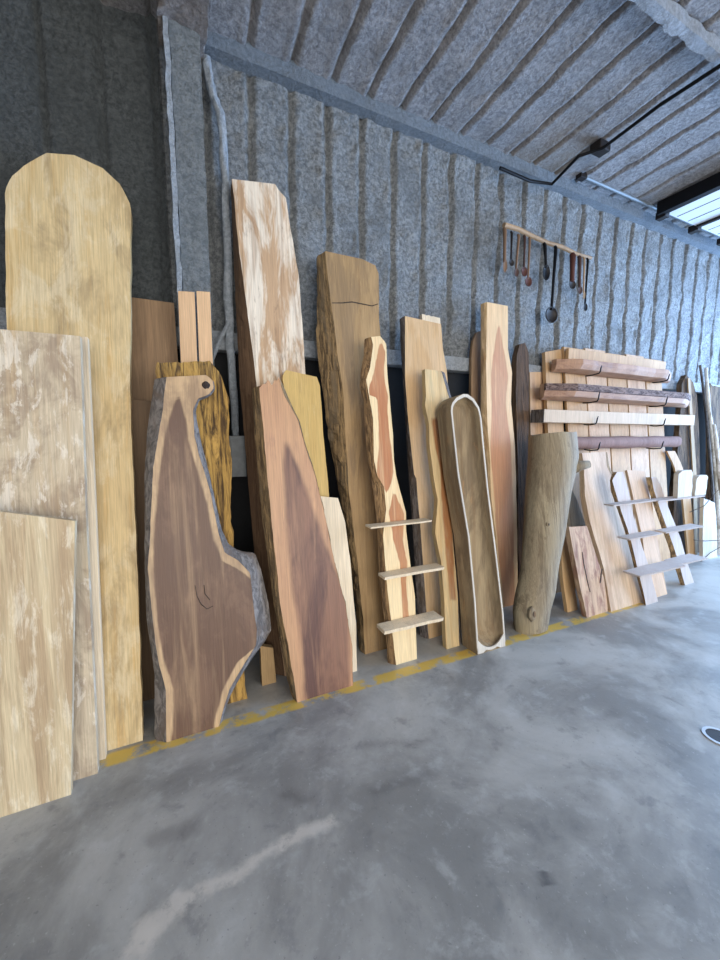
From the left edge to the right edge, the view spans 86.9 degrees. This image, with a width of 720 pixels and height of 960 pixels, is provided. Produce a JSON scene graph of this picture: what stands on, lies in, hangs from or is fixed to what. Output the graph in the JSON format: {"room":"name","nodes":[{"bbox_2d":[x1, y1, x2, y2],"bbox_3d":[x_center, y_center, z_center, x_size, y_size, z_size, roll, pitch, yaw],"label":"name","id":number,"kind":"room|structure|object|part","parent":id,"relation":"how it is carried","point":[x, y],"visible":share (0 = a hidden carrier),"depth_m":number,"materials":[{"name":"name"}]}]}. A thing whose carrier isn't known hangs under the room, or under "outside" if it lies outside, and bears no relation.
{"room":"woodworking shop","nodes":[
{"label":"woodworking shop","id":0,"kind":"room"},
{"bbox_2d":[0,553,719,959],"bbox_3d":[4.988,1.400,1.785,15.600,0.001,7.700,-3,7,-25],"label":"floor","id":1,"kind":"structure","parent":0,"point":[552,794],"depth_m":1.60,"materials":[{"name":"concrete"}]},
{"bbox_2d":[0,510,76,817],"bbox_3d":[-1.457,0.752,1.620,0.468,1.326,0.129,-3,7,-25],"label":"wooden board","id":2,"kind":"object","parent":1,"relation":"on","point":[38,552],"visible":1,"depth_m":1.63,"materials":[{"name":"beige wood"}]},
{"bbox_2d":[0,329,99,780],"bbox_3d":[-1.559,0.362,1.729,0.568,2.076,0.337,-3,7,-25],"label":"wooden board","id":3,"kind":"object","parent":1,"relation":"on","point":[43,471],"visible":0.54,"depth_m":1.78,"materials":[{"name":"grey wood"}]},
{"bbox_2d":[5,153,143,750],"bbox_3d":[-1.507,-0.217,2.026,0.571,3.156,0.721,-3,7,-21],"label":"slab","id":4,"kind":"object","parent":1,"relation":"on","point":[68,221],"visible":0.56,"depth_m":2.06,"materials":[{"name":"yellow wood"}]},
{"bbox_2d":[81,337,106,760],"bbox_3d":[-1.583,0.338,1.825,0.547,2.099,0.372,-3,7,-25],"label":"wooden board","id":5,"kind":"object","parent":1,"relation":"on","point":[89,433],"visible":0.19,"depth_m":1.92,"materials":[{"name":"beige wood"}]},
{"bbox_2d":[132,400,154,700],"bbox_3d":[-1.265,0.428,2.302,0.263,1.809,0.162,-3,7,-25],"label":"board","id":6,"kind":"object","parent":1,"relation":"on","point":[140,408],"visible":0.23,"depth_m":2.27,"materials":[{"name":"brown wood"}]},
{"bbox_2d":[131,297,177,400],"bbox_3d":[-1.328,0.091,2.437,0.384,2.445,0.230,-3,7,-25],"label":"board","id":7,"kind":"object","parent":1,"relation":"on","point":[154,340],"visible":0.12,"depth_m":2.40,"materials":[{"name":"brown wood"}]},
{"bbox_2d":[162,15,213,364],"bbox_3d":[-1.077,-0.701,2.518,0.207,4.000,0.282,-3,7,-25],"label":"steel column","id":8,"kind":"structure","parent":1,"relation":"on","point":[181,44],"depth_m":2.27,"materials":[{"name":"metal"}]},
{"bbox_2d":[178,291,196,362],"bbox_3d":[-1.051,0.087,2.430,0.101,2.456,0.035,-3,7,-25],"label":"plank","id":9,"kind":"object","parent":8,"relation":"attached to","point":[186,300],"visible":0.21,"depth_m":2.30,"materials":[{"name":"brown wood"}]},
{"bbox_2d":[196,291,212,363],"bbox_3d":[-0.964,0.075,2.470,0.083,2.470,0.035,-3,7,-25],"label":"plank","id":10,"kind":"object","parent":8,"relation":"attached to","point":[203,298],"visible":0.22,"depth_m":2.33,"materials":[{"name":"brown wood"}]},
{"bbox_2d":[202,54,238,435],"bbox_3d":[-0.929,-1.474,2.556,0.146,2.399,0.064,-3,7,-25],"label":"pipe","id":11,"kind":"object","parent":8,"relation":"attached to","point":[206,62],"visible":0.98,"depth_m":2.54,"materials":[{"name":"grey metal"}]},
{"bbox_2d":[214,321,230,358],"bbox_3d":[-0.943,-0.941,2.568,0.155,0.280,0.029,-6,9,-43],"label":"brace","id":12,"kind":"object","parent":11,"relation":"attached to","point":[216,348],"visible":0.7,"depth_m":2.56,"materials":[{"name":"metal"}]},
{"bbox_2d":[229,436,246,476],"bbox_3d":[-0.882,-0.172,2.729,0.110,0.290,0.106,-3,7,-25],"label":"junction box","id":13,"kind":"object","parent":11,"relation":"attached to","point":[237,443],"visible":0.75,"depth_m":2.68,"materials":[{"name":"grey plastic"}]},
{"bbox_3d":[-0.861,-0.166,2.684,0.090,0.250,0.006,-3,7,-25],"label":"plate","id":14,"kind":"part","parent":13,"relation":"part of","materials":[{"name":"grey plastic"}]},
{"bbox_2d":[155,361,246,703],"bbox_3d":[-0.937,0.315,2.263,0.400,2.042,0.324,-3,7,-26],"label":"slab","id":15,"kind":"object","parent":1,"relation":"on","point":[212,412],"visible":0.23,"depth_m":2.28,"materials":[{"name":"wood"}]},
{"bbox_2d":[144,375,270,741],"bbox_3d":[-0.857,0.380,2.148,0.651,1.940,0.363,-3,7,-26],"label":"walnut slab","id":16,"kind":"object","parent":1,"relation":"on","point":[208,614],"visible":1,"depth_m":2.08,"materials":[{"name":"brown wood"}]},
{"bbox_2d":[259,643,275,685],"bbox_3d":[-0.602,1.186,2.475,0.092,0.262,0.071,-3,7,-25],"label":"small offcut","id":17,"kind":"object","parent":1,"relation":"on","point":[267,664],"visible":0.95,"depth_m":2.45,"materials":[{"name":"brown wood"}]},
{"bbox_2d":[231,179,304,675],"bbox_3d":[-0.542,-0.347,2.608,0.495,3.276,0.515,-3,7,-26],"label":"slab","id":18,"kind":"object","parent":1,"relation":"on","point":[270,341],"visible":0.48,"depth_m":2.53,"materials":[{"name":"brown wood"}]},
{"bbox_2d":[252,377,352,701],"bbox_3d":[-0.347,0.342,2.395,0.536,1.957,0.378,-3,7,-25],"label":"live edge slab","id":19,"kind":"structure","parent":1,"relation":"on","point":[309,602],"depth_m":2.34,"materials":[{"name":"red wood"}]},
{"bbox_2d":[281,370,328,496],"bbox_3d":[-0.305,0.287,2.578,0.388,2.023,0.250,6,9,42],"label":"board","id":20,"kind":"object","parent":1,"relation":"on","point":[302,390],"visible":0.32,"depth_m":2.56,"materials":[{"name":"yellow wood"}]},
{"bbox_2d":[321,496,356,671],"bbox_3d":[-0.149,0.703,2.566,0.223,1.201,0.186,-3,7,-25],"label":"board","id":21,"kind":"object","parent":1,"relation":"on","point":[335,521],"visible":0.46,"depth_m":2.57,"materials":[{"name":"beige wood"}]},
{"bbox_2d":[316,251,386,653],"bbox_3d":[-0.027,-0.188,2.848,0.496,2.904,0.473,-3,7,-25],"label":"live edge slab","id":22,"kind":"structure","parent":1,"relation":"on","point":[347,286],"depth_m":2.79,"materials":[{"name":"brown wood"}]},
{"bbox_2d":[360,336,443,664],"bbox_3d":[0.289,0.140,2.688,0.565,2.291,0.433,-3,7,-24],"label":"shelf unit","id":23,"kind":"object","parent":1,"relation":"on","point":[400,623],"visible":1,"depth_m":2.67,"materials":[{"name":"brown wood"}]},
{"bbox_3d":[0.276,0.301,2.644,0.487,0.012,0.090,-3,7,-25],"label":"shelf","id":24,"kind":"part","parent":23,"relation":"part of","materials":[{"name":"beige wood"}]},
{"bbox_3d":[0.354,0.991,2.643,0.470,0.024,0.122,-3,7,-25],"label":"shelf","id":25,"kind":"part","parent":23,"relation":"part of","materials":[{"name":"beige wood"}]},
{"bbox_3d":[0.366,0.641,2.670,0.484,0.020,0.101,-3,7,-25],"label":"shelf","id":26,"kind":"part","parent":23,"relation":"part of","materials":[{"name":"beige wood"}]},
{"bbox_2d":[400,316,447,638],"bbox_3d":[0.571,-0.024,3.077,0.423,2.524,0.384,-3,7,-25],"label":"board","id":27,"kind":"object","parent":1,"relation":"on","point":[420,340],"visible":0.56,"depth_m":3.01,"materials":[{"name":"brown wood"}]},
{"bbox_2d":[420,314,439,323],"bbox_3d":[0.684,-0.070,3.196,0.231,2.588,0.364,-4,8,-28],"label":"board","id":28,"kind":"object","parent":1,"relation":"on","point":[422,316],"visible":0.04,"depth_m":3.16,"materials":[{"name":"beige wood"}]},
{"bbox_2d":[422,369,460,648],"bbox_3d":[0.665,0.208,2.933,0.295,2.096,0.357,-3,7,-25],"label":"live edge slab","id":29,"kind":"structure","parent":1,"relation":"on","point":[435,389],"depth_m":2.89,"materials":[{"name":"beige wood"}]},
{"bbox_2d":[437,394,504,654],"bbox_3d":[0.845,0.316,2.874,0.428,1.897,0.386,-3,7,-25],"label":"trough","id":30,"kind":"object","parent":1,"relation":"on","point":[459,419],"visible":1,"depth_m":2.88,"materials":[{"name":"brown wood"}]},
{"bbox_2d":[469,331,480,412],"bbox_3d":[1.168,-0.111,3.578,0.213,2.580,0.326,-5,8,-37],"label":"board","id":31,"kind":"object","parent":1,"relation":"on","point":[475,347],"visible":0.24,"depth_m":3.53,"materials":[{"name":"brown wood"}]},
{"bbox_2d":[481,302,517,606],"bbox_3d":[1.290,-0.205,3.528,0.360,2.778,0.300,-3,7,-25],"label":"slab","id":32,"kind":"object","parent":1,"relation":"on","point":[496,371],"visible":0.89,"depth_m":3.49,"materials":[{"name":"brown wood"}]},
{"bbox_2d":[511,343,528,578],"bbox_3d":[1.578,-0.082,3.706,0.210,2.492,0.408,-1,7,-9],"label":"post","id":33,"kind":"object","parent":1,"relation":"on","point":[520,357],"visible":0.66,"depth_m":3.67,"materials":[{"name":"brown wood"}]},
{"bbox_2d":[529,372,544,434],"bbox_3d":[1.862,0.010,3.942,0.322,2.254,0.281,-3,7,-25],"label":"board","id":34,"kind":"object","parent":1,"relation":"on","point":[535,378],"visible":0.12,"depth_m":3.90,"materials":[{"name":"brown wood"}]},
{"bbox_2d":[513,432,590,634],"bbox_3d":[1.591,0.397,3.327,0.874,1.629,0.420,-5,9,-37],"label":"log","id":35,"kind":"object","parent":1,"relation":"on","point":[553,464],"visible":1,"depth_m":3.17,"materials":[{"name":"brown wood"}]},
{"bbox_2d":[542,349,563,592],"bbox_3d":[2.049,-0.114,3.951,0.279,2.497,0.364,-3,7,-25],"label":"board","id":36,"kind":"object","parent":1,"relation":"on","point":[547,357],"visible":0.21,"depth_m":3.91,"materials":[{"name":"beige wood"}]},
{"bbox_2d":[559,534,577,611],"bbox_3d":[1.893,0.690,3.523,0.151,1.001,0.235,-3,7,-25],"label":"board","id":37,"kind":"object","parent":1,"relation":"on","point":[566,576],"visible":0.61,"depth_m":3.49,"materials":[{"name":"beige wood"}]},
{"bbox_2d":[567,491,585,526],"bbox_3d":[2.232,0.619,3.808,0.416,1.076,0.195,2,7,15],"label":"board","id":38,"kind":"object","parent":1,"relation":"on","point":[575,518],"visible":0.17,"depth_m":3.80,"materials":[{"name":"grey wood"}]},
{"bbox_2d":[566,526,607,617],"bbox_3d":[2.053,0.805,3.440,0.395,0.792,0.206,-3,7,-25],"label":"board","id":39,"kind":"object","parent":1,"relation":"on","point":[587,572],"visible":1,"depth_m":3.40,"materials":[{"name":"brown wood"}]},
{"bbox_2d":[578,452,643,611],"bbox_3d":[2.447,0.454,3.675,0.726,1.434,0.409,-3,7,-25],"label":"live edge slab","id":40,"kind":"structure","parent":1,"relation":"on","point":[603,522],"depth_m":3.60,"materials":[{"name":"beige wood"}]},
{"bbox_2d":[561,347,670,588],"bbox_3d":[2.984,-0.180,4.353,1.766,2.534,0.351,-3,7,-25],"label":"rack","id":41,"kind":"object","parent":1,"relation":"on","point":[651,461],"visible":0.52,"depth_m":4.36,"materials":[{"name":"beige wood"}]},
{"bbox_2d":[583,392,599,403],"bbox_3d":[2.400,-0.853,3.953,0.028,0.110,0.221,-1,7,-11],"label":"iron hook","id":42,"kind":"object","parent":41,"relation":"attached to","point":[599,392],"visible":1,"depth_m":3.91,"materials":[{"name":"black metal"}]},
{"bbox_2d":[584,442,600,450],"bbox_3d":[2.407,-0.349,3.950,0.028,0.097,0.211,-1,7,-10],"label":"iron hook","id":43,"kind":"object","parent":41,"relation":"attached to","point":[600,442],"visible":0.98,"depth_m":3.90,"materials":[{"name":"black metal"}]},
{"bbox_2d":[585,365,601,376],"bbox_3d":[2.443,-1.138,3.984,0.028,0.091,0.211,-1,7,-10],"label":"iron hook","id":44,"kind":"object","parent":41,"relation":"attached to","point":[601,365],"visible":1,"depth_m":3.94,"materials":[{"name":"black metal"}]},
{"bbox_2d":[551,359,670,382],"bbox_3d":[2.925,-1.201,4.217,2.079,0.119,0.180,-3,7,-25],"label":"mantel","id":45,"kind":"object","parent":44,"relation":"on","point":[569,366],"visible":0.96,"depth_m":4.04,"materials":[{"name":"brown wood"}]},
{"bbox_3d":[2.941,-1.344,4.305,1.763,0.124,0.039,-3,7,-25],"label":"rail","id":46,"kind":"part","parent":41,"relation":"part of","materials":[{"name":"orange wood"}]},
{"bbox_2d":[604,472,685,604],"bbox_3d":[2.607,0.557,3.524,0.901,1.265,0.310,-3,7,-23],"label":"shelf unit","id":47,"kind":"object","parent":1,"relation":"on","point":[642,570],"visible":1,"depth_m":3.53,"materials":[{"name":"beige wood"}]},
{"bbox_3d":[2.471,0.205,3.466,0.636,0.013,0.088,-3,7,-25],"label":"shelf","id":48,"kind":"part","parent":47,"relation":"part of","materials":[{"name":"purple wood"}]},
{"bbox_3d":[2.577,0.509,3.494,0.500,0.013,0.108,-3,7,-25],"label":"shelf","id":49,"kind":"part","parent":47,"relation":"part of","materials":[{"name":"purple wood"}]},
{"bbox_3d":[2.736,0.824,3.524,0.687,0.016,0.166,-3,7,-25],"label":"shelf","id":50,"kind":"part","parent":47,"relation":"part of","materials":[{"name":"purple wood"}]},
{"bbox_2d":[624,470,666,596],"bbox_3d":[2.916,0.526,3.879,0.331,1.244,0.398,-2,7,-18],"label":"board","id":51,"kind":"object","parent":1,"relation":"on","point":[636,480],"visible":0.76,"depth_m":3.89,"materials":[{"name":"brown wood"}]},
{"bbox_2d":[646,477,707,584],"bbox_3d":[3.331,0.550,3.985,0.841,1.171,0.321,-3,7,-23],"label":"shelf unit","id":52,"kind":"object","parent":1,"relation":"on","point":[670,530],"visible":0.95,"depth_m":3.99,"materials":[{"name":"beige wood"}]},
{"bbox_3d":[3.345,0.507,3.971,0.674,0.014,0.125,-3,7,-25],"label":"shelf","id":53,"kind":"part","parent":52,"relation":"part of","materials":[{"name":"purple wood"}]},
{"bbox_3d":[3.317,0.188,3.976,0.837,0.014,0.126,-3,7,-25],"label":"shelf","id":54,"kind":"part","parent":52,"relation":"part of","materials":[{"name":"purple wood"}]},
{"bbox_2d":[673,470,692,497],"bbox_3d":[3.374,0.038,3.969,0.295,0.283,0.044,-3,7,-25],"label":"wood offcut","id":55,"kind":"object","parent":52,"relation":"on","point":[682,481],"visible":1,"depth_m":3.93,"materials":[{"name":"white wood"}]},
{"bbox_3d":[3.396,0.828,3.954,0.490,0.016,0.166,-3,7,-25],"label":"shelf","id":56,"kind":"part","parent":52,"relation":"part of","materials":[{"name":"grey wood"}]},
{"bbox_2d":[692,475,707,495],"bbox_3d":[3.666,0.055,4.108,0.237,0.216,0.044,-3,7,-25],"label":"wood offcut","id":57,"kind":"object","parent":52,"relation":"on","point":[699,482],"visible":0.82,"depth_m":4.07,"materials":[{"name":"white wood"}]},
{"bbox_2d":[665,451,695,554],"bbox_3d":[4.075,0.331,4.831,0.692,1.406,0.087,-2,7,-15],"label":"strip","id":58,"kind":"object","parent":1,"relation":"on","point":[676,464],"visible":0.59,"depth_m":4.88,"materials":[{"name":"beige wood"}]},
{"bbox_2d":[669,375,700,557],"bbox_3d":[4.341,-0.181,5.052,0.719,2.372,0.223,-3,7,-25],"label":"bark slab","id":59,"kind":"object","parent":1,"relation":"on","point":[683,451],"visible":0.37,"depth_m":4.97,"materials":[{"name":"brown wood"}]},
{"bbox_2d":[687,378,697,554],"bbox_3d":[4.383,-0.156,5.018,0.349,2.330,0.096,2,7,15],"label":"strip","id":60,"kind":"object","parent":1,"relation":"on","point":[691,427],"visible":0.73,"depth_m":5.00,"materials":[{"name":"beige wood"}]},
{"bbox_2d":[690,490,717,511],"bbox_3d":[4.272,0.246,4.702,0.563,0.275,0.013,-3,7,-21],"label":"twig","id":61,"kind":"object","parent":1,"relation":"on","point":[717,490],"visible":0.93,"depth_m":4.71,"materials":[{"name":"grey wood"}]},
{"bbox_2d":[699,365,714,502],"bbox_3d":[4.750,-0.208,5.170,0.466,2.662,0.058,1,7,11],"label":"slender pole","id":62,"kind":"object","parent":1,"relation":"on","point":[700,366],"visible":0.66,"depth_m":5.12,"materials":[{"name":"grey wood"}]},
{"bbox_2d":[699,498,716,558],"bbox_3d":[4.530,0.620,4.932,0.398,0.810,0.082,-3,7,-24],"label":"plank","id":63,"kind":"object","parent":1,"relation":"on","point":[708,512],"visible":0.93,"depth_m":4.89,"materials":[{"name":"grey wood"}]},
{"bbox_2d":[701,726,719,744],"bbox_3d":[1.915,1.368,2.027,0.140,0.004,0.140,-3,7,-25],"label":"drain cover","id":64,"kind":"object","parent":1,"relation":"on","point":[712,733],"depth_m":2.05,"materials":[{"name":"metal"}]},
{"bbox_2d":[704,368,719,554],"bbox_3d":[4.713,-0.227,5.066,0.375,2.509,0.112,4,8,28],"label":"slender pole","id":65,"kind":"object","parent":1,"relation":"on","point":[707,390],"visible":0.83,"depth_m":5.04,"materials":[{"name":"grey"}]},
{"bbox_2d":[705,383,719,500],"bbox_3d":[5.381,-0.213,5.570,1.153,2.313,0.244,-3,7,-25],"label":"bark slab","id":66,"kind":"object","parent":1,"relation":"on","point":[714,390],"visible":0.29,"depth_m":5.35,"materials":[{"name":"brown wood"}]},
{"bbox_2d":[712,424,719,495],"bbox_3d":[4.441,0.098,4.713,0.117,1.576,0.367,-1,7,-6],"label":"slender pole","id":67,"kind":"object","parent":1,"relation":"on","point":[715,436],"visible":1,"depth_m":4.68,"materials":[{"name":"beige wood"}]},
{"bbox_2d":[0,0,719,384],"bbox_3d":[1.625,-2.112,3.827,11.553,1.905,0.175,-3,7,-25],"label":"wall","id":68,"kind":"structure","parent":0,"point":[429,219],"depth_m":2.98,"materials":[{"name":"paint"}]},
{"bbox_2d":[0,307,719,393],"bbox_3d":[1.658,-1.120,3.912,11.600,0.125,0.120,-3,7,-25],"label":"trim","id":69,"kind":"structure","parent":68,"relation":"attached to","point":[454,364],"depth_m":3.22,"materials":[{"name":"metal"}]},
{"bbox_2d":[502,222,591,259],"bbox_3d":[1.873,-2.334,3.737,1.229,0.103,0.044,-3,7,-25],"label":"stick","id":70,"kind":"object","parent":68,"relation":"attached to","point":[509,226],"visible":0.89,"depth_m":3.66,"materials":[{"name":"brown wood"}]},
{"bbox_2d":[502,227,506,271],"bbox_3d":[1.317,-2.097,3.471,0.051,0.391,0.043,-5,8,-37],"label":"paddle","id":71,"kind":"object","parent":70,"relation":"hanging from","point":[504,229],"visible":1,"depth_m":3.46,"materials":[{"name":"brown wood"}]},
{"bbox_2d":[503,259,506,271],"bbox_3d":[1.325,-1.960,3.479,0.050,0.117,0.009,-3,7,-25],"label":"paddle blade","id":72,"kind":"object","parent":71,"relation":"on","point":[504,260],"depth_m":3.48,"materials":[{"name":"brown wood"}]},
{"bbox_2d":[509,231,513,265],"bbox_3d":[1.393,-2.131,3.501,0.060,0.310,0.031,-3,7,-25],"label":"ladle","id":73,"kind":"object","parent":70,"relation":"hanging from","point":[511,262],"visible":1,"depth_m":3.49,"materials":[{"name":"metal"}]},
{"bbox_3d":[1.390,-2.154,3.497,0.024,0.263,0.031,-3,7,-25],"label":"handle","id":74,"kind":"part","parent":73,"relation":"part of","materials":[{"name":"metal"}]},
{"bbox_2d":[514,233,519,276],"bbox_3d":[1.454,-2.090,3.535,0.060,0.386,0.035,-3,7,-25],"label":"spoon","id":75,"kind":"object","parent":70,"relation":"hanging from","point":[516,271],"visible":1,"depth_m":3.53,"materials":[{"name":"brown wood"}]},
{"bbox_2d":[514,268,518,276],"bbox_3d":[1.458,-1.935,3.545,0.060,0.078,0.011,-3,7,-25],"label":"bowl","id":76,"kind":"object","parent":75,"relation":"on","point":[516,271],"depth_m":3.55,"materials":[{"name":"brown wood"}]},
{"bbox_2d":[521,234,527,276],"bbox_3d":[1.545,-2.107,3.576,0.080,0.375,0.035,-3,7,-25],"label":"ladle","id":77,"kind":"object","parent":70,"relation":"hanging from","point":[524,271],"visible":1,"depth_m":3.57,"materials":[{"name":"brown wood"}]},
{"bbox_3d":[1.539,-2.142,3.569,0.033,0.305,0.029,6,9,42],"label":"handle","id":78,"kind":"part","parent":77,"relation":"part of","materials":[{"name":"brown wood"}]},
{"bbox_2d":[521,267,527,276],"bbox_3d":[1.548,-1.964,3.586,0.080,0.087,0.014,-3,7,-25],"label":"bowl","id":79,"kind":"object","parent":77,"relation":"on","point":[524,271],"depth_m":3.59,"materials":[{"name":"brown wood"}]},
{"bbox_2d":[525,237,531,286],"bbox_3d":[1.598,-2.068,3.605,0.090,0.450,0.033,-3,7,-25],"label":"ladle","id":80,"kind":"object","parent":70,"relation":"hanging from","point":[528,281],"visible":1,"depth_m":3.60,"materials":[{"name":"brown wood"}]},
{"bbox_2d":[525,277,531,286],"bbox_3d":[1.601,-1.887,3.620,0.090,0.087,0.016,-3,7,-25],"label":"bowl","id":81,"kind":"object","parent":80,"relation":"on","point":[528,281],"depth_m":3.63,"materials":[{"name":"brown wood"}]},
{"bbox_3d":[1.597,-2.103,3.601,0.024,0.380,0.033,-3,7,-25],"label":"handle","id":82,"kind":"part","parent":80,"relation":"part of","materials":[{"name":"brown wood"}]},
{"bbox_2d":[542,242,549,279],"bbox_3d":[1.810,-2.121,3.698,0.100,0.348,0.042,-3,7,-25],"label":"spoon","id":83,"kind":"object","parent":70,"relation":"hanging from","point":[546,270],"visible":1,"depth_m":3.69,"materials":[{"name":"black metal"}]},
{"bbox_3d":[1.794,-2.177,3.683,0.062,0.232,0.042,-3,7,-25],"label":"handle","id":84,"kind":"part","parent":83,"relation":"part of","materials":[{"name":"black wood"}]},
{"bbox_2d":[543,265,549,279],"bbox_3d":[1.812,-2.020,3.705,0.100,0.146,0.018,-3,7,-25],"label":"bowl","id":85,"kind":"object","parent":83,"relation":"on","point":[546,270],"depth_m":3.71,"materials":[{"name":"black wood"}]},
{"bbox_2d":[545,245,557,322],"bbox_3d":[1.909,-1.937,3.766,0.179,0.735,0.042,-3,7,-25],"label":"ladle","id":86,"kind":"object","parent":70,"relation":"hanging from","point":[551,314],"visible":1,"depth_m":3.77,"materials":[{"name":"black metal"}]},
{"bbox_2d":[545,306,557,322],"bbox_3d":[1.908,-1.649,3.802,0.179,0.155,0.032,-3,7,-25],"label":"bowl","id":87,"kind":"object","parent":86,"relation":"on","point":[551,314],"depth_m":3.81,"materials":[{"name":"metal"}]},
{"bbox_3d":[1.917,-1.999,3.763,0.040,0.610,0.041,0,7,-3],"label":"handle","id":88,"kind":"part","parent":86,"relation":"part of","materials":[{"name":"black wood"}]},
{"bbox_2d":[569,252,575,288],"bbox_3d":[2.163,-2.120,3.854,0.088,0.351,0.062,0,7,3],"label":"ladle","id":89,"kind":"object","parent":70,"relation":"hanging from","point":[572,283],"visible":1,"depth_m":3.84,"materials":[{"name":"brown wood"}]},
{"bbox_2d":[569,280,575,288],"bbox_3d":[2.159,-1.989,3.872,0.100,0.087,0.018,-3,7,-25],"label":"bowl","id":90,"kind":"object","parent":89,"relation":"on","point":[572,284],"depth_m":3.88,"materials":[{"name":"wood"}]},
{"bbox_2d":[577,255,581,293],"bbox_3d":[2.262,-2.108,3.911,0.076,0.378,0.044,-3,7,-25],"label":"spoon","id":91,"kind":"object","parent":70,"relation":"hanging from","point":[579,257],"visible":1,"depth_m":3.90,"materials":[{"name":"brown wood"}]},
{"bbox_2d":[583,257,585,298],"bbox_3d":[2.318,-2.092,3.941,0.049,0.417,0.031,-3,7,-25],"label":"spoon","id":92,"kind":"object","parent":70,"relation":"hanging from","point":[584,259],"visible":1,"depth_m":3.93,"materials":[{"name":"brown wood"}]},
{"bbox_2d":[584,258,588,310],"bbox_3d":[2.358,-2.038,3.965,0.060,0.532,0.033,-3,7,-25],"label":"ladle","id":93,"kind":"object","parent":70,"relation":"hanging from","point":[587,259],"visible":0.98,"depth_m":3.96,"materials":[{"name":"black metal"}]},
{"bbox_2d":[100,0,719,240],"bbox_3d":[3.182,-2.708,0.396,11.553,0.280,7.500,-3,7,-25],"label":"ceiling","id":94,"kind":"structure","parent":0,"point":[540,82],"depth_m":2.65,"materials":[{"name":"paint"}]},
{"bbox_2d":[156,0,208,59],"bbox_3d":[0.039,-2.584,-0.093,0.296,0.511,5.360,-3,7,-25],"label":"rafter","id":95,"kind":"object","parent":94,"relation":"attached to","point":[192,14],"visible":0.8,"depth_m":2.13,"materials":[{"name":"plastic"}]},
{"bbox_2d":[204,31,719,257],"bbox_3d":[2.878,-3.006,4.212,8.950,0.135,0.126,-3,7,-25],"label":"beam","id":96,"kind":"structure","parent":94,"relation":"attached to","point":[229,52],"depth_m":3.04,"materials":[{"name":"metal"}]},
{"bbox_2d":[499,64,719,185],"bbox_3d":[2.117,-2.761,2.953,1.864,0.156,0.612,6,9,42],"label":"conduit","id":97,"kind":"object","parent":94,"relation":"attached to","point":[717,67],"visible":1,"depth_m":3.12,"materials":[{"name":"black metal"}]},
{"bbox_2d":[576,138,719,237],"bbox_3d":[4.472,-3.077,4.589,5.536,0.131,0.423,-3,7,-25],"label":"door track","id":98,"kind":"object","parent":94,"relation":"attached to","point":[601,142],"visible":0.62,"depth_m":3.84,"materials":[{"name":"metal"}]},
{"bbox_3d":[4.540,-3.109,4.819,5.217,0.044,0.044,-3,7,-25],"label":"rail","id":99,"kind":"part","parent":98,"relation":"part of","materials":[{"name":"metal"}]},
{"bbox_2d":[655,172,719,245],"bbox_3d":[6.133,-2.784,2.728,4.038,0.150,5.120,-3,7,-25],"label":"window","id":100,"kind":"structure","parent":98,"relation":"attached to","point":[698,204],"depth_m":4.07,"materials":[{"name":"glass"}]},
{"bbox_3d":[4.690,-2.698,2.022,0.641,0.045,5.050,-3,7,-25],"label":"door","id":101,"kind":"part","parent":100,"relation":"part of","materials":[{"name":"glass"}]},
{"bbox_3d":[5.289,-2.731,2.299,0.641,0.045,5.050,-3,7,-25],"label":"door","id":102,"kind":"part","parent":100,"relation":"part of","materials":[{"name":"glass"}]},
{"bbox_2d":[629,0,719,71],"bbox_3d":[2.417,-2.832,2.547,2.600,0.088,0.081,-3,7,-25],"label":"duct","id":103,"kind":"structure","parent":94,"relation":"attached to","point":[675,20],"depth_m":2.34,"materials":[{"name":"silver metal"}]},
{"bbox_2d":[177,349,705,611],"bbox_3d":[1.607,-0.046,4.149,11.600,2.315,0.100,-3,7,-25],"label":"wall","id":104,"kind":"structure","parent":0,"point":[458,383],"depth_m":3.39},
{"bbox_3d":[3.505,-0.913,4.463,0.064,0.110,0.216,-3,7,-25],"label":"iron hook","id":105,"kind":"object","parent":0,"visible":0},
{"bbox_2d":[539,383,690,407],"bbox_3d":[3.032,-0.932,4.252,2.656,0.154,0.196,-3,7,-25],"label":"mantel","id":106,"kind":"object","parent":105,"relation":"on","point":[571,392],"visible":0.97,"depth_m":4.01,"materials":[{"name":"brown wood"}]},
{"bbox_3d":[3.433,-0.405,4.424,0.063,0.097,0.207,-3,7,-25],"label":"iron hook","id":107,"kind":"object","parent":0,"visible":0},
{"bbox_2d":[577,436,681,448],"bbox_3d":[2.967,-0.421,4.230,1.959,0.139,0.137,-3,7,-25],"label":"log","id":108,"kind":"object","parent":107,"relation":"on","point":[617,442],"visible":0.88,"depth_m":4.16,"materials":[{"name":"brown wood"}]},
{"bbox_3d":[3.510,-0.676,4.476,0.063,0.094,0.187,-3,7,-25],"label":"iron hook","id":109,"kind":"object","parent":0,"visible":0},
{"bbox_2d":[531,409,694,425],"bbox_3d":[2.912,-0.682,4.218,2.660,0.123,0.148,-3,7,-25],"label":"mantel","id":110,"kind":"object","parent":109,"relation":"on","point":[540,415],"visible":0.99,"depth_m":3.99,"materials":[{"name":"beige wood"}]}
]}

